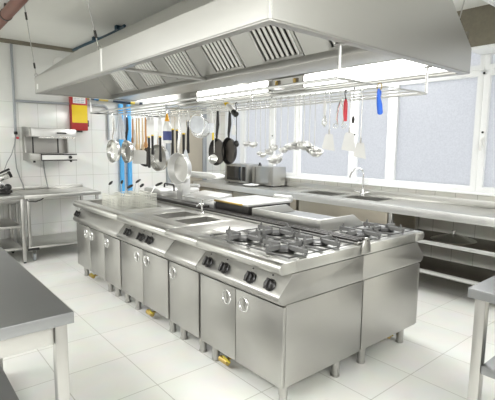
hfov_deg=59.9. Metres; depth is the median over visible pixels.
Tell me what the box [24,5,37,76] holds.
suspension rod
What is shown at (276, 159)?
bowl
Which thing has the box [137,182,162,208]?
basket
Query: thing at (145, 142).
wooden spoon
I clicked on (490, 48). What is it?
trim
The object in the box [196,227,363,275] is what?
countertop
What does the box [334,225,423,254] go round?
countertop
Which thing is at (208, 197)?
box
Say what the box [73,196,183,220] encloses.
countertop
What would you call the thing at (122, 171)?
pipe
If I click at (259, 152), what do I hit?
ladle
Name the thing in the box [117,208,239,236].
countertop
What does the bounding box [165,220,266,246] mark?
countertop
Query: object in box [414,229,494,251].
shelf
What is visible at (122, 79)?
grease filter
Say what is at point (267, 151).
bowl
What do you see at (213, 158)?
bowl
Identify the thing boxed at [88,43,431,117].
utensil rack
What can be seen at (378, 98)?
scoop
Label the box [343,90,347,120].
opener
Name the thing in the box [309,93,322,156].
ladle
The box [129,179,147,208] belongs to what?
basket
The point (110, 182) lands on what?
basket
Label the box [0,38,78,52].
trim
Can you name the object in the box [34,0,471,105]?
extraction hood
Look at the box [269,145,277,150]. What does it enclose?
bowl
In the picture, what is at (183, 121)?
kitchen knife
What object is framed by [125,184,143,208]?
basket
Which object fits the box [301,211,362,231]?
countertop
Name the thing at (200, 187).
base cabinet
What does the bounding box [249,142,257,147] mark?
bowl
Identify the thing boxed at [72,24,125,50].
pipe
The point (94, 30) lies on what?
suspension rod
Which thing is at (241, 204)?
grill
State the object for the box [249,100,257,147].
ladle
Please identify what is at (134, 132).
spatula
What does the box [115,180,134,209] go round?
basket
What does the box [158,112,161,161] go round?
kitchen knife
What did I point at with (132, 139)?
wooden spoon
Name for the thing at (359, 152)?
turner
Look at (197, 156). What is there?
door
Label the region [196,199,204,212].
tap
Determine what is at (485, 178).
window
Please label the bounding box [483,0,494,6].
duct
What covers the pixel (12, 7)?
ceiling pipe
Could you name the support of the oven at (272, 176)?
on the countertop at (377, 206)
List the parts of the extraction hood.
blank panel, panel, blank panel, blank panel, blank panel, blank panel, blank panel, panel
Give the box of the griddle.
[252,204,362,231]
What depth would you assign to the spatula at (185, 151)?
4.31 m
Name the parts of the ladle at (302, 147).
handle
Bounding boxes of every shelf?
[0,218,20,229]
[0,238,21,251]
[16,231,76,248]
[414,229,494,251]
[418,256,494,281]
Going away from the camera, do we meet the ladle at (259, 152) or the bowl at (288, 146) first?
the bowl at (288, 146)
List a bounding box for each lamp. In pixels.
[196,80,272,102]
[302,59,449,88]
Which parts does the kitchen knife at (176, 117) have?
blade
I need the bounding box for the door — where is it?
[165,104,206,185]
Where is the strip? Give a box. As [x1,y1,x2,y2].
[133,193,370,253]
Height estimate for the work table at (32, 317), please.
0.859 m
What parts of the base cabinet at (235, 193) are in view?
door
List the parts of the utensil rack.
rail, rail, rail, rack frame, rail, rail, post, post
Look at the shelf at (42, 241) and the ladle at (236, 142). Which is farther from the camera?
the shelf at (42, 241)
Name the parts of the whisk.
handle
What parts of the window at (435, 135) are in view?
pane, transom pane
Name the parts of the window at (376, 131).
pane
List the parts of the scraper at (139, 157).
handle, blade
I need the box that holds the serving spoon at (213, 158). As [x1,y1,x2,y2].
[209,101,216,163]
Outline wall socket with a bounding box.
[13,131,18,138]
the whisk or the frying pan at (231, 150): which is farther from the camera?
the frying pan at (231, 150)
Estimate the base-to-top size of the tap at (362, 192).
0.358 m
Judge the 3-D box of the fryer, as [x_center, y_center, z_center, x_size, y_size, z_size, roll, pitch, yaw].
[-1.301,0.464,4.641,0.786,0.854,1.236,-5,9,-40]
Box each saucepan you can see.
[106,113,120,162]
[121,112,133,162]
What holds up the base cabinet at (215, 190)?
on the floor
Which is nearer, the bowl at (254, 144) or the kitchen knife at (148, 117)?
the bowl at (254, 144)
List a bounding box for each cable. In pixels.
[4,134,15,169]
[14,140,24,189]
[43,161,48,187]
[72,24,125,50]
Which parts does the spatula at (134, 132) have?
blade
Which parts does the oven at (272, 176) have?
door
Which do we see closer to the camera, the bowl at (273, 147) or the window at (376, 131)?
the bowl at (273, 147)
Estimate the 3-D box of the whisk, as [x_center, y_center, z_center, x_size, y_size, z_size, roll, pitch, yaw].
[0.536,-0.626,2.976,0.039,0.241,0.039,-5,9,-40]
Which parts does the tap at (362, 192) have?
spout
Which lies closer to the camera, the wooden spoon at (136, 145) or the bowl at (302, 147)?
the bowl at (302, 147)
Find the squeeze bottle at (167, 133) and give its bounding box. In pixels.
[163,107,171,142]
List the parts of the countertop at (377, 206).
panel, panel, leg, panel, leg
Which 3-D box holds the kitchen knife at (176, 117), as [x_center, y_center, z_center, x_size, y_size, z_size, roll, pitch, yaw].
[-0.735,-0.679,4.488,0.033,0.540,0.033,-5,9,-40]
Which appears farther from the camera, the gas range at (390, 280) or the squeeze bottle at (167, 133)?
the squeeze bottle at (167, 133)
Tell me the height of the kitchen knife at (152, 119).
0.487 m
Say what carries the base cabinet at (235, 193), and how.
on the floor
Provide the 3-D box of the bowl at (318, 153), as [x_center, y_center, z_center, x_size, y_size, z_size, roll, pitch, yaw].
[0.484,-0.336,3.040,0.103,0.069,0.100,-5,9,-40]
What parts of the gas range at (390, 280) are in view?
leg, burner, burner, control panel, leg, door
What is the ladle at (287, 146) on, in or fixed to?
hanging from the utensil rack
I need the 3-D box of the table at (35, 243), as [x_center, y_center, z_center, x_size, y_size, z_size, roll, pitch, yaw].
[-2.600,0.272,5.875,0.954,0.898,0.730,-5,9,-40]
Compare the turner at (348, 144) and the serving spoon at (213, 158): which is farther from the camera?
the serving spoon at (213, 158)
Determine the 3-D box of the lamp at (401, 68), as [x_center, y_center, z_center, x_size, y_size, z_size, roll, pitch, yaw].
[1.043,-1.098,3.706,0.069,0.140,1.500,-5,9,-40]
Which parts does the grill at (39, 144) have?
panel, panel, control panel, panel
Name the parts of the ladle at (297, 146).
handle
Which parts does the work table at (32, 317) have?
leg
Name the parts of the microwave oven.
door, control panel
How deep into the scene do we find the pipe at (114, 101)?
6.59 m
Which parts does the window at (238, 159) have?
pane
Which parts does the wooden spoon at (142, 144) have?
handle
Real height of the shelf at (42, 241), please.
0.030 m
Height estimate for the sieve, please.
0.276 m
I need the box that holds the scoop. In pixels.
[376,83,382,114]
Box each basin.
[304,191,343,195]
[346,196,390,214]
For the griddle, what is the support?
on the floor
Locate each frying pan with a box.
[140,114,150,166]
[209,104,225,164]
[221,103,236,164]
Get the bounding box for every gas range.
[196,222,363,399]
[332,219,423,363]
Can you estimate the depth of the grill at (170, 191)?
5.09 m
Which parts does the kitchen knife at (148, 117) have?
blade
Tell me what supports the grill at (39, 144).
attached to the wall at (92, 168)
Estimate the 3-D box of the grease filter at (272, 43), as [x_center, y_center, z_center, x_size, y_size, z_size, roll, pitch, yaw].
[0.121,-1.171,2.829,0.372,0.441,0.485,-5,9,-40]
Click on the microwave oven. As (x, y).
(234, 172)
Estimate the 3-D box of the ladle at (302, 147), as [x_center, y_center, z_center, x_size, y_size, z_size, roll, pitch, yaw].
[0.419,-0.559,3.093,0.103,0.405,0.100,-5,9,-40]
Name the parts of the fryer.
door, leg, door, control panel, leg, door, leg, leg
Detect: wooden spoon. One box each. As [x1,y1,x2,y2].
[131,117,133,142]
[135,113,138,149]
[141,113,144,149]
[144,112,147,147]
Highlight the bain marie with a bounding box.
[117,199,239,332]
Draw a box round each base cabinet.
[198,186,214,190]
[213,189,233,196]
[233,191,252,196]
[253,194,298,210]
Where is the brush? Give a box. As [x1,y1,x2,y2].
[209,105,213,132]
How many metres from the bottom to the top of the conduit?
1.220 m
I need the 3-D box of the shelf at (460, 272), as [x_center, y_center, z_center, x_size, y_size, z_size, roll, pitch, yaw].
[2.563,0.795,3.983,0.534,0.030,2.425,-5,9,-40]
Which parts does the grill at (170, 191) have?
handle, lid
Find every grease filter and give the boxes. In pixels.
[109,71,138,92]
[133,61,165,87]
[162,51,200,81]
[199,38,245,73]
[248,25,304,63]
[326,40,350,50]
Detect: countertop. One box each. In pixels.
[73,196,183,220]
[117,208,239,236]
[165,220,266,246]
[193,177,494,284]
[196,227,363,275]
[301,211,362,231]
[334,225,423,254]
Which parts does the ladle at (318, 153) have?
handle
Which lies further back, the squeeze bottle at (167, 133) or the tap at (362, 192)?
the tap at (362, 192)
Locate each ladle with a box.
[233,102,238,146]
[243,101,250,146]
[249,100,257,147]
[257,99,262,155]
[259,99,266,157]
[265,98,273,154]
[267,97,282,164]
[269,98,277,150]
[278,96,289,152]
[284,95,296,149]
[291,95,302,149]
[298,94,311,150]
[305,94,317,152]
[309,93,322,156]
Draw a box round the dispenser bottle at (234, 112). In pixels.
[224,102,238,116]
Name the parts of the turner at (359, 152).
blade, handle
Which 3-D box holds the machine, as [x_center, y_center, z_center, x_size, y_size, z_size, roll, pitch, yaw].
[-3.152,-0.239,5.360,0.356,0.326,0.364,-5,9,-40]
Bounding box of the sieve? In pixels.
[188,107,205,134]
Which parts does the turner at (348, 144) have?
blade, handle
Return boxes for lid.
[430,230,476,244]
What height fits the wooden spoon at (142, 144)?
0.437 m
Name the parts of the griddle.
griddle plate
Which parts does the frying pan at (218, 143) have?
handle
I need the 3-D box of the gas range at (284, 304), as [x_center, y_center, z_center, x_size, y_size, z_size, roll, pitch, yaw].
[0.193,0.668,2.879,0.786,0.922,0.804,-5,9,-40]
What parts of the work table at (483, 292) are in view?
leg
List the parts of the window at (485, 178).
handle, pane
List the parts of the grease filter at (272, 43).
plate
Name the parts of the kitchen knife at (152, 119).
blade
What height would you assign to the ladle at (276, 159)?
0.516 m
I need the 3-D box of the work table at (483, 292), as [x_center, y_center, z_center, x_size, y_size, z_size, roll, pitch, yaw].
[1.788,0.874,1.668,0.753,0.849,1.547,-5,9,-40]
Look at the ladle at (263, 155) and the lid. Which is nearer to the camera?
the ladle at (263, 155)
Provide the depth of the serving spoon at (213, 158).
3.72 m
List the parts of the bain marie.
knob, door, leg, knob, handle, control panel, knob, door, leg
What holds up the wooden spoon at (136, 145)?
hanging from the utensil rack
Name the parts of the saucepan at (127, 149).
handle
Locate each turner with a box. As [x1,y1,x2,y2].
[322,91,334,150]
[341,89,354,151]
[353,88,365,158]
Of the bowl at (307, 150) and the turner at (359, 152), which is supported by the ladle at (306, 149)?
the bowl at (307, 150)
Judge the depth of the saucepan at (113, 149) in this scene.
4.99 m
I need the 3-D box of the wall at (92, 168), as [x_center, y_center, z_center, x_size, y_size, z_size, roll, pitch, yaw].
[-3.174,-0.700,5.823,7.100,2.830,0.100,-5,9,-40]
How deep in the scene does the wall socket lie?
5.73 m
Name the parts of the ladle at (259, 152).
handle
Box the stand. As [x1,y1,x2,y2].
[175,171,224,199]
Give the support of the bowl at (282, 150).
on the ladle at (282, 150)
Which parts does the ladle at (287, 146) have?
handle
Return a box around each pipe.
[0,0,28,29]
[87,98,142,104]
[118,104,124,195]
[125,105,132,192]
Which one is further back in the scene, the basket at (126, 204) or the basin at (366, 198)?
the basin at (366, 198)
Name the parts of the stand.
arm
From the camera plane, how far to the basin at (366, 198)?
5.33 m
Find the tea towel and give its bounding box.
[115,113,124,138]
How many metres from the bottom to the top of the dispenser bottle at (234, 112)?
0.145 m
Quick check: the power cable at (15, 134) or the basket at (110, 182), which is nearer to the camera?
the basket at (110, 182)
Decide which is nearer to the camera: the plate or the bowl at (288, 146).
the bowl at (288, 146)
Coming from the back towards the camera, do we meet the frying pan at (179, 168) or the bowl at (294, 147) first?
the frying pan at (179, 168)
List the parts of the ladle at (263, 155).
handle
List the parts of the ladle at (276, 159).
handle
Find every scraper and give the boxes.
[133,113,145,163]
[185,109,189,152]
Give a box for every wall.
[0,42,220,252]
[220,103,494,285]
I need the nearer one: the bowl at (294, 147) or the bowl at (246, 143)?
the bowl at (294, 147)
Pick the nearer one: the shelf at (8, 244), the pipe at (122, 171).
the shelf at (8, 244)
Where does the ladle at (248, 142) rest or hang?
hanging from the utensil rack
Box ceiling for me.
[0,0,487,48]
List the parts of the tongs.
arm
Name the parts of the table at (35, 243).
leg, leg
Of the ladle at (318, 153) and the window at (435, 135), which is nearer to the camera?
the ladle at (318, 153)
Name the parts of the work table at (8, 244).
leg, leg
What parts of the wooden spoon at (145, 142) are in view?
handle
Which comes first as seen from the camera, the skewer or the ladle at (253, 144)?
the skewer
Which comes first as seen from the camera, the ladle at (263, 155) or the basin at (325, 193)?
the ladle at (263, 155)
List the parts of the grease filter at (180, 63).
plate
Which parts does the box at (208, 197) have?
casing, lid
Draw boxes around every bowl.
[192,109,208,137]
[209,154,216,163]
[243,141,250,146]
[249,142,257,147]
[265,149,273,154]
[267,154,282,164]
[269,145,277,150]
[278,147,287,152]
[284,141,296,149]
[291,142,302,149]
[298,141,311,150]
[305,145,317,152]
[309,148,322,156]
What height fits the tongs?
0.252 m
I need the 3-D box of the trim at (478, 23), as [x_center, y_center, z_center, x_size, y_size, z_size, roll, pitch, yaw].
[2.365,-1.675,4.211,0.350,0.370,9.280,-5,9,-40]
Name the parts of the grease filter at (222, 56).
plate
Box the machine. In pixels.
[0,168,12,193]
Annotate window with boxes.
[225,100,242,162]
[242,97,271,165]
[270,94,297,176]
[296,88,354,181]
[351,83,393,184]
[389,52,485,191]
[475,54,494,193]
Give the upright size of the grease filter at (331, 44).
0.441 m
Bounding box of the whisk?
[322,92,326,126]
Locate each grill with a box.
[21,126,76,162]
[144,183,199,197]
[214,194,292,214]
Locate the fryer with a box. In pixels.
[73,196,183,302]
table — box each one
[0,192,26,263]
[0,247,73,399]
[11,184,100,260]
[467,276,494,399]
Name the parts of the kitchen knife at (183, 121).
blade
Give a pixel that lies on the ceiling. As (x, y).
(61, 23)
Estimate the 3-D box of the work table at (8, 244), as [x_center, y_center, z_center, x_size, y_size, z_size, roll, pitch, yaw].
[-3.379,0.345,5.225,1.072,0.899,0.725,-5,9,-40]
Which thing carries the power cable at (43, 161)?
hanging from the grill at (39, 144)
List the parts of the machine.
knob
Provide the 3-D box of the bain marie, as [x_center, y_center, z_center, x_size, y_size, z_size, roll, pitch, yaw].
[-0.624,0.506,3.838,0.786,0.986,0.874,-5,9,-40]
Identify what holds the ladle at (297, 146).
hanging from the utensil rack
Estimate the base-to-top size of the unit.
0.854 m
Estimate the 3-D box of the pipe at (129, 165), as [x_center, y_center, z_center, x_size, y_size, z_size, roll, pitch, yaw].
[-1.875,-0.445,6.837,0.090,2.099,0.085,-5,9,-40]
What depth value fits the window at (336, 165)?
6.11 m
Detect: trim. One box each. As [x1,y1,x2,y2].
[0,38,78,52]
[457,4,494,46]
[471,43,494,54]
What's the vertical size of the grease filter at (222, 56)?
0.441 m
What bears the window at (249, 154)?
attached to the wall at (468, 230)
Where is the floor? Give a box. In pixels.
[3,244,494,399]
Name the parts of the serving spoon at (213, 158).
handle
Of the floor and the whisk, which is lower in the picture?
the floor
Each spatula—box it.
[133,114,135,146]
[184,112,188,157]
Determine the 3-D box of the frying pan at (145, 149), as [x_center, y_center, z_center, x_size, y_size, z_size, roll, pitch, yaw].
[-1.261,-0.740,5.357,0.250,0.647,0.040,3,7,15]
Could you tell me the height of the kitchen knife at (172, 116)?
0.511 m
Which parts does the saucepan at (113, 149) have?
handle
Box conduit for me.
[10,44,109,139]
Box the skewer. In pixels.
[351,89,355,122]
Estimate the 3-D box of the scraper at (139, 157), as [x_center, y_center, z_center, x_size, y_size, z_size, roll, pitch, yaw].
[-1.299,-0.735,5.156,0.169,0.607,0.020,1,7,1]
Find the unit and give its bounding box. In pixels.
[165,220,266,352]
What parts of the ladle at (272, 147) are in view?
handle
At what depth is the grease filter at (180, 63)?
3.80 m
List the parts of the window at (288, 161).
pane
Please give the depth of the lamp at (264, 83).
5.10 m
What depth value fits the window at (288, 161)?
6.68 m
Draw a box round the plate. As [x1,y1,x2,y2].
[243,183,258,186]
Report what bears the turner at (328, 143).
hanging from the utensil rack
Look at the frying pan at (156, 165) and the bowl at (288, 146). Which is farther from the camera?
the frying pan at (156, 165)
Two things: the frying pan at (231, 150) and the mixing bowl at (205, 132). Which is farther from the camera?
the mixing bowl at (205, 132)
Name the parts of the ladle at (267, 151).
handle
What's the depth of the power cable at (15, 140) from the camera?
5.79 m
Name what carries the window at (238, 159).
attached to the wall at (468, 230)
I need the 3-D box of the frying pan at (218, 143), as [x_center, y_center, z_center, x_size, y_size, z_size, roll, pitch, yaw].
[-0.276,-0.597,3.946,0.040,0.557,0.250,-5,9,-38]
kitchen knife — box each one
[146,113,150,167]
[150,112,153,154]
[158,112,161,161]
[171,109,173,154]
[175,109,177,152]
[181,108,185,153]
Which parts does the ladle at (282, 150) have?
handle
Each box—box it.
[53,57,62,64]
[69,97,88,131]
[182,190,231,207]
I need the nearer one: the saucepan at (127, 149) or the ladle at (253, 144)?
the ladle at (253, 144)
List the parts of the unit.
handle, leg, door, control panel, leg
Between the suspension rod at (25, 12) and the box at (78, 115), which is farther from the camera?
the box at (78, 115)
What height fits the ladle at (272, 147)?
0.412 m
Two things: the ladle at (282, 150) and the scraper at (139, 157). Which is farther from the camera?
the scraper at (139, 157)
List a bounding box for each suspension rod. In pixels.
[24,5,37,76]
[87,0,100,49]
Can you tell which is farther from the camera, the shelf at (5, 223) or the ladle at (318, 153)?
the shelf at (5, 223)
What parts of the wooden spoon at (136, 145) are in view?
handle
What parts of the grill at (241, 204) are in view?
plate, casing, drum handle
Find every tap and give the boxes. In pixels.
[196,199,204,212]
[349,167,369,194]
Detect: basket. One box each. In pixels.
[102,181,121,209]
[109,184,132,209]
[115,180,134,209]
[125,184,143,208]
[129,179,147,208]
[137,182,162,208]
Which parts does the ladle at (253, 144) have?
handle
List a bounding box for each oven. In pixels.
[225,163,261,183]
[252,166,285,186]
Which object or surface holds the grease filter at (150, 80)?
attached to the extraction hood
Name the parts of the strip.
plate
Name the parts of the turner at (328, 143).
blade, handle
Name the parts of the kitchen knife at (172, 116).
blade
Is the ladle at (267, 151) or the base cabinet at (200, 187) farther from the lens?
the base cabinet at (200, 187)
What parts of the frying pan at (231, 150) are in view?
handle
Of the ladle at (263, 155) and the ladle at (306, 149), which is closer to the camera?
the ladle at (306, 149)
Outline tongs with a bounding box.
[333,90,346,127]
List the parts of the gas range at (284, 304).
knob, leg, door, knob, handle, burner, handle, knob, door, knob, burner, control panel, leg, burner, burner, leg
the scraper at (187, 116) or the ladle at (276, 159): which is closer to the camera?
the ladle at (276, 159)
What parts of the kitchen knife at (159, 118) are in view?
blade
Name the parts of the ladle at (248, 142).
handle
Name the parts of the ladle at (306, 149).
handle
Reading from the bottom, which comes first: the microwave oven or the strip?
the strip
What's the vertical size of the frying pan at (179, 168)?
0.757 m

